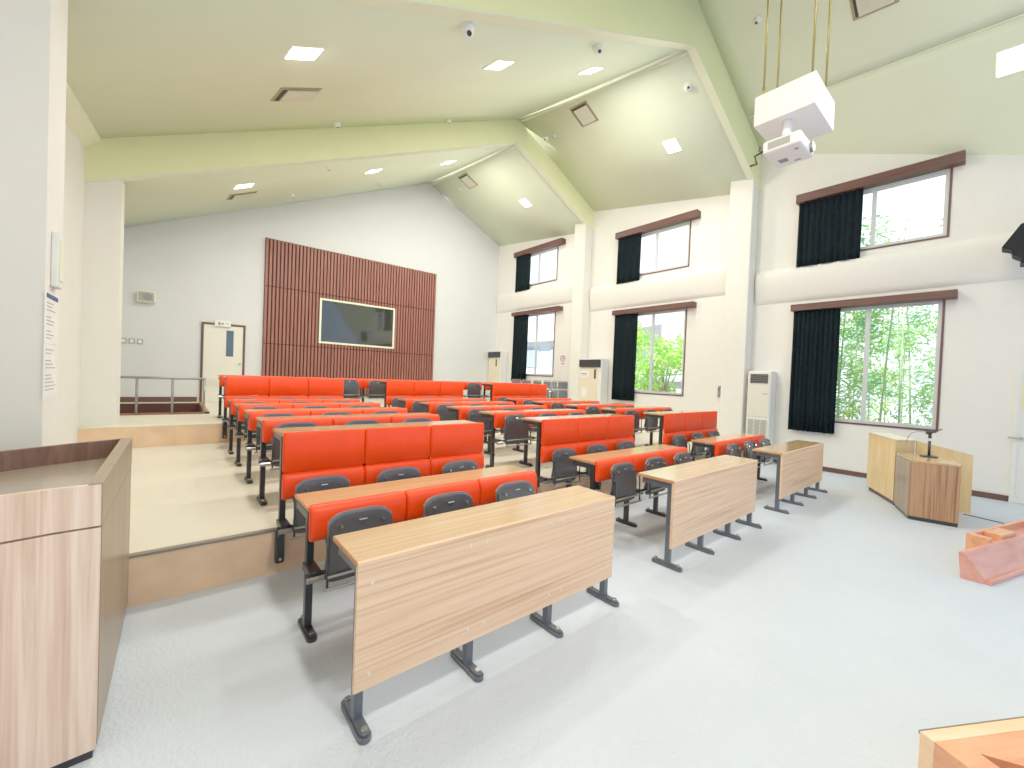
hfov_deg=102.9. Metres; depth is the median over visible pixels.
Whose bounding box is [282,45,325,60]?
ceiling light
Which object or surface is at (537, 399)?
cushion
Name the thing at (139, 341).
light switch
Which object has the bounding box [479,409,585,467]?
desk
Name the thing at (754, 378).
grille
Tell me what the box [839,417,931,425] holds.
ground
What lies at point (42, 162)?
wall
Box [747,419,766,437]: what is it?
grille
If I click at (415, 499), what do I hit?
cushion
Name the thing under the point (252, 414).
cushion
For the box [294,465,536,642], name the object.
desk
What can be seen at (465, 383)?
cushion
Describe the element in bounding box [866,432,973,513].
desk
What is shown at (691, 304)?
box
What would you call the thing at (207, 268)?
wall
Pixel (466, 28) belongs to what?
dome camera
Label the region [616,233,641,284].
curtain
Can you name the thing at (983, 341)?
wall
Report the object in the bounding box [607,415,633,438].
cushion
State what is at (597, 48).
dome camera
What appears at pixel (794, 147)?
projector
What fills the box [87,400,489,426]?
floor
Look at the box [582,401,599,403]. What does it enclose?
cushion
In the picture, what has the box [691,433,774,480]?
desk
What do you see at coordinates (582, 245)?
trim
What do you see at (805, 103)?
mount
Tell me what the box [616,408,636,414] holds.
cushion
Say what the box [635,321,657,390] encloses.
leafy tree
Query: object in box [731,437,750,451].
cushion
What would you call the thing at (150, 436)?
trim
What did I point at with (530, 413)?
cushion
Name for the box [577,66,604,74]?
ceiling light
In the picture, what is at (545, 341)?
house
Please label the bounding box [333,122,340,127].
smoke detector
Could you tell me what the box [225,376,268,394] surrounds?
cushion
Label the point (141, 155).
beam
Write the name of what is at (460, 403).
cushion
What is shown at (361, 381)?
cushion
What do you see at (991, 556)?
wooden step
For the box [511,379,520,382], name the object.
folding chair
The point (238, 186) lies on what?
ceiling light
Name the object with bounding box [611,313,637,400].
curtain
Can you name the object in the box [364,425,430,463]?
cushion
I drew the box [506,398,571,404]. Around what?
desk
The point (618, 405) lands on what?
cushion
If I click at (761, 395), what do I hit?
air conditioner
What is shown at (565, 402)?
cushion
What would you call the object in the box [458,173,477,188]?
ceiling vent
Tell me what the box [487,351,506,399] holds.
air conditioner
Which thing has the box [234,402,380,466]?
desk
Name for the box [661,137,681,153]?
ceiling light
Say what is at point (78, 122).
trim
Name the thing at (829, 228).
curtain
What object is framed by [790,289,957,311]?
box
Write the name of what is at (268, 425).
cushion
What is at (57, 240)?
switch box
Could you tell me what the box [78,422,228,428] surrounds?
trim
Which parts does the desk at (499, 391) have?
leg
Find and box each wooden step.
[918,716,1023,767]
[958,519,1023,585]
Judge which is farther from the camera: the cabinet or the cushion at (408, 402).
the cushion at (408, 402)
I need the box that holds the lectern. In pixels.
[894,453,961,527]
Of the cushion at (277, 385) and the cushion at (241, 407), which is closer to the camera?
the cushion at (241, 407)
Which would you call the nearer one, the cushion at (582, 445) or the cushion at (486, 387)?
the cushion at (582, 445)
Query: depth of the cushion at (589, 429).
5.04 m
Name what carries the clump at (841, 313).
on the ground
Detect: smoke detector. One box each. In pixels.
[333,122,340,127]
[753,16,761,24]
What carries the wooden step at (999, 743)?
on the floor at (844, 627)
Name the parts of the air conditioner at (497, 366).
panel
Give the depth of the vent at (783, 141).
4.16 m
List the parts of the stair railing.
post, handrail, post, post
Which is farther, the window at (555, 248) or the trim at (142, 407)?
the window at (555, 248)
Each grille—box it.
[138,291,153,301]
[488,352,499,357]
[579,359,600,366]
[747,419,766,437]
[750,374,767,383]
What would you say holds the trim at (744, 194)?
attached to the wall at (983, 341)
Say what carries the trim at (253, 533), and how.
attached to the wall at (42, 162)
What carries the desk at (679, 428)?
attached to the floor at (181, 494)
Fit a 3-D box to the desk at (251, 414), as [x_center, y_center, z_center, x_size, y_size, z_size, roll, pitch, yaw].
[-2.091,0.659,4.801,1.795,0.734,0.570,2,1,-40]
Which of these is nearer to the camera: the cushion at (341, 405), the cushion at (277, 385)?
the cushion at (341, 405)
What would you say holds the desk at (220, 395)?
on the floor at (125, 420)
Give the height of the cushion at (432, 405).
0.204 m
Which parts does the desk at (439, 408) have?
leg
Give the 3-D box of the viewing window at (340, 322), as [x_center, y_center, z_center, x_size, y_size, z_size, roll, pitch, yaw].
[-4.529,-1.748,12.068,2.190,1.254,0.060,2,1,-40]
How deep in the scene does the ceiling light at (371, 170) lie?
9.15 m
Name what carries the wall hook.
attached to the wall at (983, 341)
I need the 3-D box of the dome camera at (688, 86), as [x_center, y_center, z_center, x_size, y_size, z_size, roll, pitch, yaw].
[3.123,-5.242,7.229,0.169,0.134,0.150,2,1,-30]
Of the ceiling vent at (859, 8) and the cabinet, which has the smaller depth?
the cabinet
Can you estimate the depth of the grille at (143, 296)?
9.00 m
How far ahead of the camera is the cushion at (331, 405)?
5.45 m
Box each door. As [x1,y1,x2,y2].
[199,321,245,401]
[1008,372,1023,503]
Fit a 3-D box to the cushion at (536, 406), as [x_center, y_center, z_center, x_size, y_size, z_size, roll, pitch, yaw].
[0.357,0.460,6.751,0.576,0.204,0.091,2,1,-40]
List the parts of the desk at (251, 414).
leg, seat, seat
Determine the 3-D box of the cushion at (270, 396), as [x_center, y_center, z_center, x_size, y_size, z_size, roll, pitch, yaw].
[-3.691,0.283,6.749,0.576,0.190,0.068,2,1,-40]
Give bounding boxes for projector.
[750,130,814,167]
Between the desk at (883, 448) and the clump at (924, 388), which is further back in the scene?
the clump at (924, 388)
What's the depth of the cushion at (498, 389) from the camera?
9.60 m
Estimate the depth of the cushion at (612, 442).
5.31 m
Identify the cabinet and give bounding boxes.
[0,437,131,767]
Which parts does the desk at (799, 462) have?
leg, leg, panel, leg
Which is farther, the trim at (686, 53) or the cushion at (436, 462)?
the trim at (686, 53)
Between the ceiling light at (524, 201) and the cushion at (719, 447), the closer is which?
the cushion at (719, 447)
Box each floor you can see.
[69,463,1023,767]
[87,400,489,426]
[129,428,707,553]
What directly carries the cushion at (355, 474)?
on the desk at (314, 458)
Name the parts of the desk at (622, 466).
leg, seat, leg, rod, rod, seat, leg, rod, seat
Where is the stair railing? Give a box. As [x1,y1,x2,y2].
[120,376,205,414]
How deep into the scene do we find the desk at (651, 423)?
7.16 m
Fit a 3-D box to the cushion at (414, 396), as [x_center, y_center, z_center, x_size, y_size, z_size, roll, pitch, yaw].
[-1.738,0.335,8.370,0.576,0.190,0.068,2,1,-40]
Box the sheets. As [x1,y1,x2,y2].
[42,289,58,398]
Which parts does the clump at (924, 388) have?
stem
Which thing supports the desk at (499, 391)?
attached to the floor at (125, 420)
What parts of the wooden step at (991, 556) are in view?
rail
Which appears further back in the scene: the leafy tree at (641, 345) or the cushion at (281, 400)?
the leafy tree at (641, 345)
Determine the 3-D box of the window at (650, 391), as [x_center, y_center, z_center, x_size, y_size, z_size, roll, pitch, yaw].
[3.559,-0.792,10.395,0.102,2.105,1.820,2,1,-40]
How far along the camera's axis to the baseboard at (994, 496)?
7.09 m
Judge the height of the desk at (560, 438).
0.970 m
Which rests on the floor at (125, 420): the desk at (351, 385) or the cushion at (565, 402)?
the desk at (351, 385)
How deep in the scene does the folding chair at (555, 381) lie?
12.11 m
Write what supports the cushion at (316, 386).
on the desk at (235, 387)
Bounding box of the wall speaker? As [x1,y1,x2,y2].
[137,290,155,303]
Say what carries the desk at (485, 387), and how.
on the floor at (125, 420)
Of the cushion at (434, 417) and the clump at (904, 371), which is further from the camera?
the clump at (904, 371)
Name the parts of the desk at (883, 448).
panel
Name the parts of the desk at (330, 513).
leg, rod, rod, seat, seat, seat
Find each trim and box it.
[65,81,100,148]
[77,424,255,447]
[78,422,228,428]
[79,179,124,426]
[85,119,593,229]
[85,142,593,230]
[120,402,209,415]
[120,403,201,413]
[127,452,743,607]
[129,482,540,558]
[329,0,759,190]
[422,0,761,187]
[429,145,515,184]
[496,280,572,313]
[518,49,687,121]
[568,223,592,399]
[589,264,726,311]
[719,179,758,435]
[747,14,1023,118]
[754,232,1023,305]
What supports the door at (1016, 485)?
in the wall at (983, 341)
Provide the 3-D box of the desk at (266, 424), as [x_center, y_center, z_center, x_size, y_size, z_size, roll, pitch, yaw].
[-1.558,0.691,4.157,1.795,0.734,0.570,2,1,-40]
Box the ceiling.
[66,0,1023,245]
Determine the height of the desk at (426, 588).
0.720 m
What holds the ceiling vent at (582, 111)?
in the ceiling
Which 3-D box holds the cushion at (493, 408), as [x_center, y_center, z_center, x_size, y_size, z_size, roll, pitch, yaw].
[-0.090,0.448,6.380,0.576,0.204,0.091,2,1,-40]
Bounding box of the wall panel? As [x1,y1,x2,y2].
[261,237,436,395]
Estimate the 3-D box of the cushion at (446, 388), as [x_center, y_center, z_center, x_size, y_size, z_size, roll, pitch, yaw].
[-1.288,0.101,8.746,0.576,0.290,0.035,2,1,-40]
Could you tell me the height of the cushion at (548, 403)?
0.204 m
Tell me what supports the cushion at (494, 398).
on the desk at (499, 391)
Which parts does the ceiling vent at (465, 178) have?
panel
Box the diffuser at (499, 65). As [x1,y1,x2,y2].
[485,61,513,69]
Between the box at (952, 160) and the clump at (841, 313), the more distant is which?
the clump at (841, 313)
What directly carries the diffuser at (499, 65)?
attached to the ceiling light at (499, 64)
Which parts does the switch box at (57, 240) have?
lid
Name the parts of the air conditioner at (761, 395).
panel, grille frame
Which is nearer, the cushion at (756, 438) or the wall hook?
the cushion at (756, 438)
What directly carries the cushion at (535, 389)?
on the desk at (499, 391)
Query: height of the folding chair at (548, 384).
0.822 m
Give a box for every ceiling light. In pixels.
[233,183,254,188]
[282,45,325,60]
[364,168,382,173]
[439,160,456,164]
[482,59,515,69]
[518,198,532,207]
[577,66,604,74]
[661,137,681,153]
[995,43,1023,78]
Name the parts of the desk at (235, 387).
leg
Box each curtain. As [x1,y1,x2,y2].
[511,315,528,380]
[515,254,530,291]
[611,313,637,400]
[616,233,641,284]
[788,308,840,433]
[796,188,863,267]
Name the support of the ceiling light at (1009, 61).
hanging from the ceiling
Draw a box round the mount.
[754,0,834,141]
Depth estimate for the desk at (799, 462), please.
5.34 m
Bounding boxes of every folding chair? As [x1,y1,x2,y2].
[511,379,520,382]
[533,380,541,383]
[543,380,551,397]
[552,381,562,397]
[555,381,565,397]
[557,381,567,397]
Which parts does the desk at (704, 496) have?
leg, leg, panel, leg, leg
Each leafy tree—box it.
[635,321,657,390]
[635,327,682,391]
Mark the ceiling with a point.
(136, 68)
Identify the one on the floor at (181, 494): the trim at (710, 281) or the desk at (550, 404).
the desk at (550, 404)
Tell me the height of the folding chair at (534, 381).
0.822 m
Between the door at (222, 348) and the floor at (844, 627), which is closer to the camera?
the floor at (844, 627)
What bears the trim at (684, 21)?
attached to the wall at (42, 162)
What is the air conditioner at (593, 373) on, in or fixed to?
on the floor at (181, 494)
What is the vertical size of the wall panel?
4.100 m
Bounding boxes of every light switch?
[129,338,134,343]
[137,339,142,343]
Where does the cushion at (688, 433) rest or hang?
on the desk at (679, 428)
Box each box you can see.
[50,231,63,289]
[511,306,562,316]
[514,238,565,257]
[612,301,696,315]
[615,209,700,239]
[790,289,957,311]
[796,150,965,205]
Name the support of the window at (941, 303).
in the wall at (983, 341)
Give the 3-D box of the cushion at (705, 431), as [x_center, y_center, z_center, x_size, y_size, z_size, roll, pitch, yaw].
[3.404,0.864,7.053,0.576,0.190,0.068,2,1,-40]
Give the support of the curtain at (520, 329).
hanging from the box at (554, 308)
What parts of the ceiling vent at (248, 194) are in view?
panel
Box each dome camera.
[458,21,475,38]
[592,43,602,54]
[683,82,692,91]
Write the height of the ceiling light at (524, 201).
0.183 m
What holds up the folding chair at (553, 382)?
on the floor at (125, 420)
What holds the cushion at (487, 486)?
on the desk at (330, 513)
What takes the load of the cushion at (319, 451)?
on the desk at (314, 458)
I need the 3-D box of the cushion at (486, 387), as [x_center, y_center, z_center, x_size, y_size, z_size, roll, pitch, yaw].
[-0.472,0.060,10.671,0.576,0.204,0.091,2,1,-40]
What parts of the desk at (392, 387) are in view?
leg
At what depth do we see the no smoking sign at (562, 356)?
12.69 m
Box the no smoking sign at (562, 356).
[559,354,565,365]
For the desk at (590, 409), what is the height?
0.734 m
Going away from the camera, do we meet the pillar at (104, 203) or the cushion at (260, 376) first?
the pillar at (104, 203)
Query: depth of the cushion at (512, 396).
9.91 m
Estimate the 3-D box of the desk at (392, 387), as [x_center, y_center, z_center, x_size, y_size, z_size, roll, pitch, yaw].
[-1.802,0.426,8.435,1.795,0.970,0.570,2,1,-40]
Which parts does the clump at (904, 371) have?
stem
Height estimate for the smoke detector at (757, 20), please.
0.095 m
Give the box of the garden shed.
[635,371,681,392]
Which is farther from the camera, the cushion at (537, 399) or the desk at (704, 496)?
the cushion at (537, 399)
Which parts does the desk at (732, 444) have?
leg, seat, leg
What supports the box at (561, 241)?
attached to the wall at (983, 341)
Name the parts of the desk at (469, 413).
leg, leg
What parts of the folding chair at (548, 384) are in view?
backrest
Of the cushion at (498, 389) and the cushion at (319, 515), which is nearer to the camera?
the cushion at (319, 515)
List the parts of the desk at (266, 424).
leg, seat, seat, seat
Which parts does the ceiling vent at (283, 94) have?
panel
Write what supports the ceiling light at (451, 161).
hanging from the ceiling
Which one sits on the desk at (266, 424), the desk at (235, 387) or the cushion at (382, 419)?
the cushion at (382, 419)
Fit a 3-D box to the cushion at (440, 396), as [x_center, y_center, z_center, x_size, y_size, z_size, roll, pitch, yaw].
[-1.291,0.346,8.741,0.576,0.190,0.068,2,1,-40]
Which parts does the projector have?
label plate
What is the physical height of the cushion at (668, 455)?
0.204 m
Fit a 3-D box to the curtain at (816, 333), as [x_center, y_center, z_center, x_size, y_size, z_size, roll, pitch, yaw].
[5.640,-0.240,7.640,0.107,2.285,0.726,2,1,-40]
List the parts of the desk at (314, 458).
arm, leg, rod, seat, seat, seat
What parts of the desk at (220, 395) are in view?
leg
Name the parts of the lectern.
panel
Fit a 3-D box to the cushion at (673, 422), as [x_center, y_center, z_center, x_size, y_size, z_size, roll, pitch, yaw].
[2.511,0.595,6.316,0.576,0.290,0.035,2,1,-40]
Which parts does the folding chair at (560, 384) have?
seat, backrest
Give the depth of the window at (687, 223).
10.13 m
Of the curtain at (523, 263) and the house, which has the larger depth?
the house
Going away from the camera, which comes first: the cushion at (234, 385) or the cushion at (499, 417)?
the cushion at (499, 417)
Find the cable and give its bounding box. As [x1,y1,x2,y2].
[964,514,1004,523]
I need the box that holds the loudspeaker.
[1002,223,1023,266]
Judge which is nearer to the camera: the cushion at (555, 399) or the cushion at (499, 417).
the cushion at (499, 417)
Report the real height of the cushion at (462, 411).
0.204 m
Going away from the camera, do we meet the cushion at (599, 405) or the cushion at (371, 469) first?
the cushion at (371, 469)
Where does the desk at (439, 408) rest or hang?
on the floor at (181, 494)
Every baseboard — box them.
[120,397,196,401]
[774,459,1008,501]
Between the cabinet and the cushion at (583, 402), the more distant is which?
the cushion at (583, 402)
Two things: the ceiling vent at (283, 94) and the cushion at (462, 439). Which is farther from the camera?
the ceiling vent at (283, 94)
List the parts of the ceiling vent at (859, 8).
panel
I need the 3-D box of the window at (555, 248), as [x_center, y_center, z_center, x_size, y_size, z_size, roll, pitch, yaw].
[0.909,-3.878,13.687,0.102,1.097,1.820,2,1,-40]
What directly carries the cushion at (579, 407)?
on the desk at (590, 409)
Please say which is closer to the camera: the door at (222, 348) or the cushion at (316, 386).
the cushion at (316, 386)
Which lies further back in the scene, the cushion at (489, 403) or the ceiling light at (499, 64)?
the cushion at (489, 403)
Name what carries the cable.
on the floor at (844, 627)
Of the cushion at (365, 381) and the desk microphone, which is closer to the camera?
the desk microphone
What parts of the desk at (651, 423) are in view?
leg, leg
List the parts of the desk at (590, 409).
leg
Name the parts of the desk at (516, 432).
leg, seat, rod, leg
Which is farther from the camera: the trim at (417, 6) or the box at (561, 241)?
the box at (561, 241)
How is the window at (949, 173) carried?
in the wall at (983, 341)
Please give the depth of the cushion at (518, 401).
8.84 m
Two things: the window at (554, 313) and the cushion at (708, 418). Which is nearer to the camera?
the cushion at (708, 418)
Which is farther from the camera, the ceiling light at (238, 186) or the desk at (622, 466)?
the ceiling light at (238, 186)
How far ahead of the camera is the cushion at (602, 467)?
3.97 m
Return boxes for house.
[526,324,661,373]
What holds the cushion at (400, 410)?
on the desk at (251, 414)
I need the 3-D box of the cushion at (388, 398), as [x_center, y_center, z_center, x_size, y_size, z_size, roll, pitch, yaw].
[-2.186,0.323,7.998,0.576,0.190,0.068,2,1,-40]
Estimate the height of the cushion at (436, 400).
0.204 m
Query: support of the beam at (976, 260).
attached to the wall at (983, 341)
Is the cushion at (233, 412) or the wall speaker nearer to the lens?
the cushion at (233, 412)
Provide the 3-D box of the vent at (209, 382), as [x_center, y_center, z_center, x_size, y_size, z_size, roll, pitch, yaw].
[-7.277,-0.036,9.907,0.250,0.180,0.012,2,1,-40]
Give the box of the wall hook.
[717,386,720,396]
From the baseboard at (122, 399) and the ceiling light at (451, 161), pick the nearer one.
the baseboard at (122, 399)
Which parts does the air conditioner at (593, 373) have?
panel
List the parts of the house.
pane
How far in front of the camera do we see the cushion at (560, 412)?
6.00 m
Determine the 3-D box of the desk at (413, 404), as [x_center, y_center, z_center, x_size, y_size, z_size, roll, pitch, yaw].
[-1.246,0.645,7.758,1.795,0.734,0.570,2,1,-40]
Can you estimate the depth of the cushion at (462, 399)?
8.03 m
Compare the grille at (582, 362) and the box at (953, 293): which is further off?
the grille at (582, 362)
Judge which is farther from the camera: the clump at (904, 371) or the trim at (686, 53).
the clump at (904, 371)
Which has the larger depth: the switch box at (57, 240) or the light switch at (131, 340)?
the light switch at (131, 340)
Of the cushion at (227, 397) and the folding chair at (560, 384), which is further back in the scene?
the folding chair at (560, 384)
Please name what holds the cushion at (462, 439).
on the desk at (314, 458)
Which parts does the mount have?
rod, rod, rod, rod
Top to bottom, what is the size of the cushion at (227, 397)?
0.190 m
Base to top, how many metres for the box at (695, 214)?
0.160 m
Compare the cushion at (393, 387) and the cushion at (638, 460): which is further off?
the cushion at (393, 387)
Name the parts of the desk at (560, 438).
arm, leg, seat, rod, rod, seat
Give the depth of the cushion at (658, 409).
7.64 m
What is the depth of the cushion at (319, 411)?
4.72 m
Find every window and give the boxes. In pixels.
[318,298,394,348]
[526,311,555,376]
[530,246,558,285]
[634,309,686,395]
[640,221,691,275]
[835,300,945,431]
[860,168,952,250]
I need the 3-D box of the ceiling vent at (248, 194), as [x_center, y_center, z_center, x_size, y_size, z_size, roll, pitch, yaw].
[-5.614,-3.912,8.477,0.459,0.274,0.520,1,1,-42]
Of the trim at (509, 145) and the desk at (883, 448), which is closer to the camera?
the desk at (883, 448)
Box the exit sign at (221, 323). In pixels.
[215,320,230,326]
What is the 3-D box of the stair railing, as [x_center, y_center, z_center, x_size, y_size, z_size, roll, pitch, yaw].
[-6.112,0.200,6.968,1.400,0.656,0.044,2,1,-40]
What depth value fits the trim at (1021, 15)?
5.82 m
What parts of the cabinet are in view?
panel, panel, panel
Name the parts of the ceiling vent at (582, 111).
panel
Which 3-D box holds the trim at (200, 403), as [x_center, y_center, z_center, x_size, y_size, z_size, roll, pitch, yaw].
[-6.929,0.464,7.999,1.470,0.030,2.590,2,1,-40]
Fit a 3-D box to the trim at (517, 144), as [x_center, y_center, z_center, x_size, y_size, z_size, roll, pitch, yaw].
[-1.630,-4.207,8.652,10.670,3.510,0.126,2,1,-40]
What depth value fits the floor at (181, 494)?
3.86 m
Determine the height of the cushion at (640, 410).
0.204 m
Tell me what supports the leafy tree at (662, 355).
on the ground
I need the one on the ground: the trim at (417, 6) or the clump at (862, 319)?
the clump at (862, 319)
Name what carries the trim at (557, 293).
attached to the wall at (983, 341)
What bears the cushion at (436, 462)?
on the desk at (314, 458)
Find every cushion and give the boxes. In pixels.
[220,375,258,386]
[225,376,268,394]
[225,395,268,407]
[231,399,278,414]
[238,404,291,420]
[249,410,309,430]
[260,376,294,377]
[262,417,332,442]
[269,377,307,394]
[269,395,307,398]
[279,399,321,402]
[281,465,364,499]
[282,428,364,472]
[292,403,338,408]
[308,378,343,394]
[308,395,343,398]
[308,491,405,541]
[310,409,361,415]
[322,399,359,402]
[332,415,390,425]
[334,378,363,387]
[339,403,380,407]
[362,408,406,413]
[363,379,389,388]
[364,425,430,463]
[364,458,429,484]
[386,380,414,394]
[386,396,413,404]
[390,414,439,422]
[404,480,479,520]
[405,399,435,410]
[414,381,439,394]
[414,396,439,397]
[429,402,459,413]
[429,452,483,475]
[430,423,483,456]
[435,399,461,401]
[440,382,463,395]
[440,396,463,397]
[458,406,491,420]
[459,402,487,405]
[462,399,486,400]
[463,382,481,389]
[477,471,536,505]
[485,382,497,389]
[488,402,513,404]
[491,406,520,410]
[492,383,511,395]
[492,396,511,400]
[494,411,529,427]
[512,384,529,395]
[512,396,529,403]
[516,398,536,404]
[520,405,546,409]
[528,410,558,425]
[530,384,546,395]
[536,398,554,402]
[540,442,577,462]
[541,418,577,445]
[543,401,564,408]
[554,398,571,400]
[557,410,585,415]
[564,401,582,408]
[576,439,608,454]
[577,404,598,411]
[577,416,607,441]
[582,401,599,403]
[593,456,632,481]
[597,404,616,413]
[606,437,634,450]
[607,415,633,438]
[616,404,633,406]
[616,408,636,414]
[629,451,662,473]
[636,407,654,418]
[653,407,671,411]
[659,447,687,466]
[663,413,684,432]
[663,431,684,444]
[684,412,701,430]
[684,429,701,441]
[701,411,716,428]
[701,428,717,437]
[713,439,734,456]
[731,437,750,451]
[749,435,764,447]
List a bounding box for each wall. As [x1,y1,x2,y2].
[0,0,84,450]
[120,183,498,401]
[495,153,1023,495]
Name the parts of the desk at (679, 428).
arm, leg, seat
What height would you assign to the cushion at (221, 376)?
0.204 m
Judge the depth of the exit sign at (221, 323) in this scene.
9.96 m
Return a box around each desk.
[217,375,327,417]
[222,376,343,438]
[227,399,359,454]
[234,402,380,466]
[244,407,406,483]
[256,413,439,505]
[273,420,483,563]
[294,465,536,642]
[329,378,416,411]
[333,485,618,744]
[379,380,463,412]
[397,398,486,412]
[415,380,484,398]
[419,401,513,443]
[446,405,546,455]
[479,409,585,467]
[482,382,532,398]
[484,383,546,403]
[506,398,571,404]
[521,414,634,493]
[532,400,599,408]
[564,403,633,414]
[569,444,692,527]
[600,406,672,445]
[638,455,761,572]
[643,410,719,460]
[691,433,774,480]
[752,440,827,513]
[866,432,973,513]
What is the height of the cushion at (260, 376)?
0.204 m
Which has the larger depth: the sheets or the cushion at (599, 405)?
the cushion at (599, 405)
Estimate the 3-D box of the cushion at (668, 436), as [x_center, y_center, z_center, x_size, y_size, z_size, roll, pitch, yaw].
[2.508,0.840,6.311,0.576,0.190,0.068,2,1,-40]
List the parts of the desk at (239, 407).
leg, seat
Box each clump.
[835,214,910,423]
[835,313,853,416]
[839,308,930,424]
[873,236,937,425]
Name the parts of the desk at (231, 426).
leg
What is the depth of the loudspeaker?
5.44 m
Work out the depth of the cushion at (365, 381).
8.51 m
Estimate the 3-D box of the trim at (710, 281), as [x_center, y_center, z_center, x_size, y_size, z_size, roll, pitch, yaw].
[3.498,-2.378,10.376,0.125,0.700,3.950,2,1,-40]
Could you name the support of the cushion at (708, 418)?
on the desk at (679, 428)
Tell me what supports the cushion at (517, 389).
on the desk at (499, 391)
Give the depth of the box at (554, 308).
13.33 m
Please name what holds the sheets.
attached to the wall at (42, 162)
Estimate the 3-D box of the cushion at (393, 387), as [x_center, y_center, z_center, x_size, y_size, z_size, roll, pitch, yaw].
[-2.184,0.078,8.003,0.576,0.290,0.035,2,1,-40]
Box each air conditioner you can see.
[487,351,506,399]
[578,358,608,403]
[746,371,776,463]
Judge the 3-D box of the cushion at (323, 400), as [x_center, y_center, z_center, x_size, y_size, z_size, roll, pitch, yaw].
[-2.703,0.343,6.467,0.576,0.204,0.091,2,1,-40]
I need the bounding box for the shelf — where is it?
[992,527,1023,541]
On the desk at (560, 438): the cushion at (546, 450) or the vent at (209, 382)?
the cushion at (546, 450)
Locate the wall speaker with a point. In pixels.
(142, 296)
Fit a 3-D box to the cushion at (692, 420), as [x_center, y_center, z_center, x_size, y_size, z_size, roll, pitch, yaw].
[2.958,0.607,6.687,0.576,0.290,0.035,2,1,-40]
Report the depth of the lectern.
4.80 m
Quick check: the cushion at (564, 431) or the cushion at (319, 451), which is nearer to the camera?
the cushion at (319, 451)
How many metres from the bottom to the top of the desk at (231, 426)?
0.734 m
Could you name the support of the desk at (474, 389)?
on the floor at (125, 420)
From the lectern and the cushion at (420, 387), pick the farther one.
the cushion at (420, 387)
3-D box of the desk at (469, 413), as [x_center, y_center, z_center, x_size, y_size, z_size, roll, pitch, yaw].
[-0.139,0.711,6.422,1.795,0.734,0.570,2,1,-40]
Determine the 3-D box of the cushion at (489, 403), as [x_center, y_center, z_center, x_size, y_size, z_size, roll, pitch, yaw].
[-0.211,0.426,7.437,0.576,0.204,0.091,2,1,-40]
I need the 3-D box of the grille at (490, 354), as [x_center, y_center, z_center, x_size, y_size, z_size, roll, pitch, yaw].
[-0.652,-1.070,14.878,0.050,0.210,0.690,2,1,-40]
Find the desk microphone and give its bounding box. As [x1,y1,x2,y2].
[906,429,941,457]
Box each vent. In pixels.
[206,379,218,385]
[226,191,256,199]
[270,87,321,100]
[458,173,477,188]
[569,100,598,126]
[768,135,789,149]
[849,0,898,20]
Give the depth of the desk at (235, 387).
6.62 m

